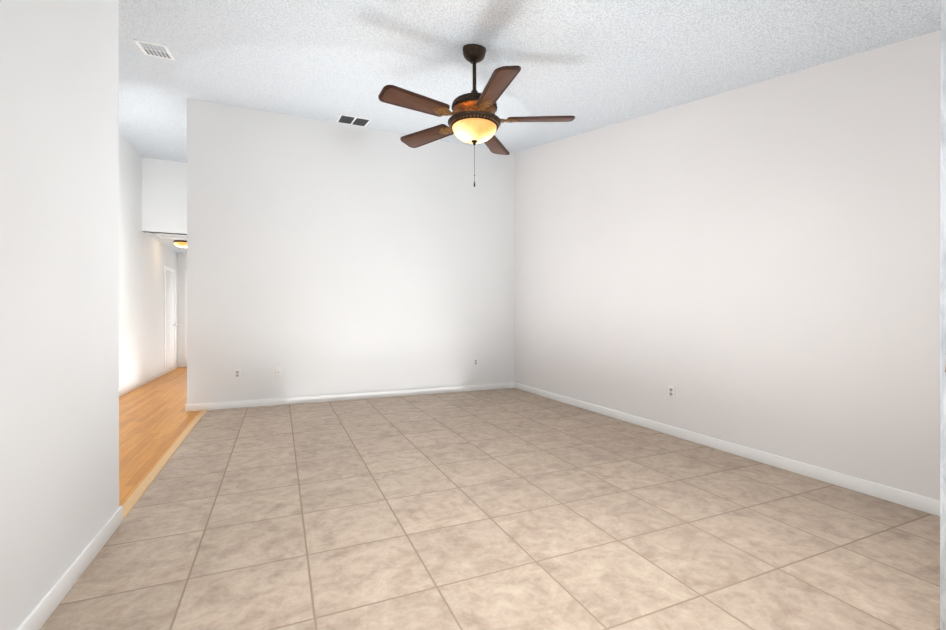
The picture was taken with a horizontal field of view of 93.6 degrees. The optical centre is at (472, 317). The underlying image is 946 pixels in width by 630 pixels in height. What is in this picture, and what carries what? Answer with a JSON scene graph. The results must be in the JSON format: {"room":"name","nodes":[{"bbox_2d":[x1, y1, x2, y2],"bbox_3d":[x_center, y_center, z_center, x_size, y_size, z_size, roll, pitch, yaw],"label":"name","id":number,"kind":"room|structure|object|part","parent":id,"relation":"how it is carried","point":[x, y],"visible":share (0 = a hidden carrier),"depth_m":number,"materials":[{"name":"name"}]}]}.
{"room":"empty living room","nodes":[
{"label":"empty living room","id":0,"kind":"room"},
{"bbox_2d":[0,0,118,629],"bbox_3d":[-1.237,-0.862,0.686,0.140,3.937,3.650,0,0,-24],"label":"wall","id":1,"kind":"structure","parent":0,"point":[59,283],"depth_m":1.71,"materials":[{"name":"paint"}]},
{"bbox_2d":[16,506,122,629],"bbox_3d":[-1.194,1.064,0.780,0.013,0.085,3.543,0,0,-24],"label":"baseboard","id":2,"kind":"structure","parent":1,"relation":"attached to","point":[38,616],"depth_m":1.80,"materials":[{"name":"white wood"}]},
{"bbox_2d":[123,410,206,519],"bbox_3d":[-2.546,1.097,3.809,0.060,0.010,3.156,0,0,-24],"label":"trim","id":3,"kind":"structure","parent":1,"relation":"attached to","point":[134,497],"depth_m":3.19,"materials":[{"name":"brown wood"}]},
{"bbox_2d":[119,131,177,390],"bbox_3d":[-4.094,-0.867,4.152,0.120,3.937,12.290,0,0,-24],"label":"wall","id":4,"kind":"structure","parent":0,"point":[144,258],"depth_m":6.95,"materials":[{"name":"paint"}]},
{"bbox_2d":[119,364,177,396],"bbox_3d":[-4.033,1.059,4.182,0.013,0.085,12.050,0,0,-24],"label":"baseboard","id":5,"kind":"structure","parent":4,"relation":"attached to","point":[122,392],"depth_m":7.25,"materials":[{"name":"white wood"}]},
{"bbox_2d":[164,265,176,373],"bbox_3d":[-6.116,0.045,9.005,0.078,2.100,0.940,0,0,-24],"label":"door","id":6,"kind":"structure","parent":4,"relation":"attached to","point":[170,324],"depth_m":8.95,"materials":[{"name":"white wood"}]},
{"bbox_2d":[119,367,200,505],"bbox_3d":[-3.535,1.152,4.399,1.340,0.099,12.290,0,0,-24],"label":"floor","id":7,"kind":"structure","parent":0,"point":[156,419],"depth_m":4.61,"materials":[{"name":"laminate"}]},
{"bbox_2d":[142,157,186,234],"bbox_3d":[-4.895,-2.119,7.440,1.045,1.442,0.120,0,0,-24],"label":"wall","id":8,"kind":"structure","parent":0,"point":[164,196],"depth_m":7.30,"materials":[{"name":"paint"}]},
{"bbox_2d":[156,234,186,239],"bbox_3d":[-5.093,-1.394,7.726,0.650,0.008,0.400,0,0,-24],"label":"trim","id":9,"kind":"structure","parent":8,"relation":"attached to","point":[169,238],"depth_m":7.56,"materials":[{"name":"white paint"}]},
{"bbox_2d":[143,231,186,253],"bbox_3d":[-5.449,-1.474,8.710,1.285,0.150,2.850,0,0,-24],"label":"ceiling","id":10,"kind":"structure","parent":0,"point":[167,242],"depth_m":7.97,"materials":[{"name":"white paint"}]},
{"bbox_2d":[173,240,186,248],"bbox_3d":[-5.341,-1.338,8.196,0.320,0.142,0.320,0,0,-24],"label":"hall ceiling light","id":11,"kind":"object","parent":10,"relation":"attached to","point":[181,243],"visible":0.62,"depth_m":8.08,"materials":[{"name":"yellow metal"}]},
{"bbox_3d":[-5.341,-1.328,8.196,0.300,0.085,0.300,0,0,-24],"label":"lamp shade","id":12,"kind":"part","parent":11,"relation":"part of","materials":[{"name":"orange glass"}]},
{"bbox_2d":[178,253,186,363],"bbox_3d":[-5.996,-0.874,9.962,1.285,3.937,0.120,0,0,-24],"label":"wall","id":13,"kind":"structure","parent":0,"point":[182,262],"depth_m":9.73,"materials":[{"name":"paint"}]},
{"bbox_2d":[185,270,186,366],"bbox_3d":[-5.957,0.029,9.898,0.795,2.130,0.030,0,0,-24],"label":"door frame","id":14,"kind":"structure","parent":13,"relation":"in","point":[185,318],"depth_m":9.73,"materials":[{"name":"white wood"}]},
{"bbox_2d":[187,98,514,403],"bbox_3d":[-1.314,-0.869,6.132,4.470,3.937,0.120,0,0,-24],"label":"wall","id":15,"kind":"structure","parent":0,"point":[327,258],"depth_m":5.87,"materials":[{"name":"paint"}]},
{"bbox_2d":[234,369,240,378],"bbox_3d":[-2.860,0.685,5.389,0.072,0.117,0.008,0,0,-24],"label":"electrical outlet","id":16,"kind":"object","parent":15,"relation":"attached to","point":[237,373],"visible":1,"depth_m":5.39,"materials":[{"name":"white plastic"}]},
{"bbox_2d":[275,367,281,376],"bbox_3d":[-2.439,0.687,5.567,0.072,0.117,0.018,0,0,-24],"label":"outlet","id":17,"kind":"object","parent":15,"relation":"attached to","point":[278,371],"visible":1,"depth_m":5.57,"materials":[{"name":"white plastic"}]},
{"bbox_2d":[187,382,513,411],"bbox_3d":[-1.342,1.057,6.050,4.350,0.085,0.013,0,0,-24],"label":"baseboard","id":18,"kind":"structure","parent":15,"relation":"attached to","point":[272,402],"depth_m":5.85,"materials":[{"name":"white wood"}]},
{"bbox_2d":[473,358,477,365],"bbox_3d":[0.041,0.670,6.656,0.072,0.117,0.008,0,0,-24],"label":"electrical outlet","id":19,"kind":"object","parent":15,"relation":"attached to","point":[475,361],"visible":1,"depth_m":6.65,"materials":[{"name":"white plastic"}]},
{"bbox_2d":[40,388,939,629],"bbox_3d":[0.125,1.153,3.060,4.295,0.100,6.906,0,0,-24],"label":"floor","id":20,"kind":"structure","parent":0,"point":[507,509],"depth_m":2.26,"materials":[{"name":"beige tile"}]},
{"bbox_2d":[119,0,940,161],"bbox_3d":[-1.016,-2.051,3.995,5.635,1.667,9.540,0,0,-24],"label":"ceiling","id":21,"kind":"structure","parent":0,"point":[590,65],"depth_m":3.28,"materials":[{"name":"white paint"}]},
{"bbox_2d":[133,39,174,59],"bbox_3d":[-2.663,-2.249,3.723,0.220,0.095,0.344,0,0,-24],"label":"ceiling vent","id":22,"kind":"object","parent":21,"relation":"in","point":[145,51],"visible":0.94,"depth_m":3.73,"materials":[{"name":"white metal"}]},
{"bbox_2d":[336,114,370,126],"bbox_3d":[-1.524,-2.504,5.661,0.370,0.097,0.452,0,0,-24],"label":"ceiling vent","id":23,"kind":"object","parent":21,"relation":"in","point":[353,120],"visible":1,"depth_m":5.65,"materials":[{"name":"white metal"}]},
{"bbox_2d":[378,44,574,186],"bbox_3d":[0.003,-1.460,3.162,1.375,1.041,1.363,0,0,-24],"label":"ceiling fan","id":24,"kind":"object","parent":21,"relation":"hanging from","point":[474,119],"visible":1,"depth_m":3.08,"materials":[{"name":"brown wood"}]},
{"bbox_3d":[0.010,-1.320,3.200,0.320,0.100,0.320,0,0,-24],"label":"lamp shade","id":25,"kind":"part","parent":24,"relation":"part of","materials":[{"name":"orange glass"}]},
{"bbox_2d":[515,30,940,500],"bbox_3d":[2.038,-0.866,3.893,0.120,3.937,6.906,0,0,-24],"label":"wall","id":26,"kind":"structure","parent":0,"point":[756,266],"depth_m":3.37,"materials":[{"name":"paint"}]},
{"bbox_2d":[668,385,674,398],"bbox_3d":[1.855,0.698,4.155,0.008,0.117,0.072,0,0,-24],"label":"electrical outlet","id":27,"kind":"object","parent":26,"relation":"attached to","point":[671,391],"visible":1,"depth_m":4.15,"materials":[{"name":"white plastic"}]},
{"bbox_2d":[514,382,939,515],"bbox_3d":[1.979,1.060,3.863,0.013,0.085,6.653,0,0,-24],"label":"baseboard","id":28,"kind":"structure","parent":26,"relation":"attached to","point":[910,500],"depth_m":3.27,"materials":[{"name":"white wood"}]},
{"bbox_3d":[2.225,-0.863,1.658,1.565,3.937,0.112,0,0,-24],"label":"wall","id":29,"kind":"structure","parent":0,"visible":0},
{"bbox_2d":[940,0,945,629],"bbox_3d":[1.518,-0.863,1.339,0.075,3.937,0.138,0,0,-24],"label":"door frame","id":30,"kind":"structure","parent":29,"relation":"attached to","point":[943,362],"depth_m":1.39,"materials":[{"name":"white wood"}]}
]}

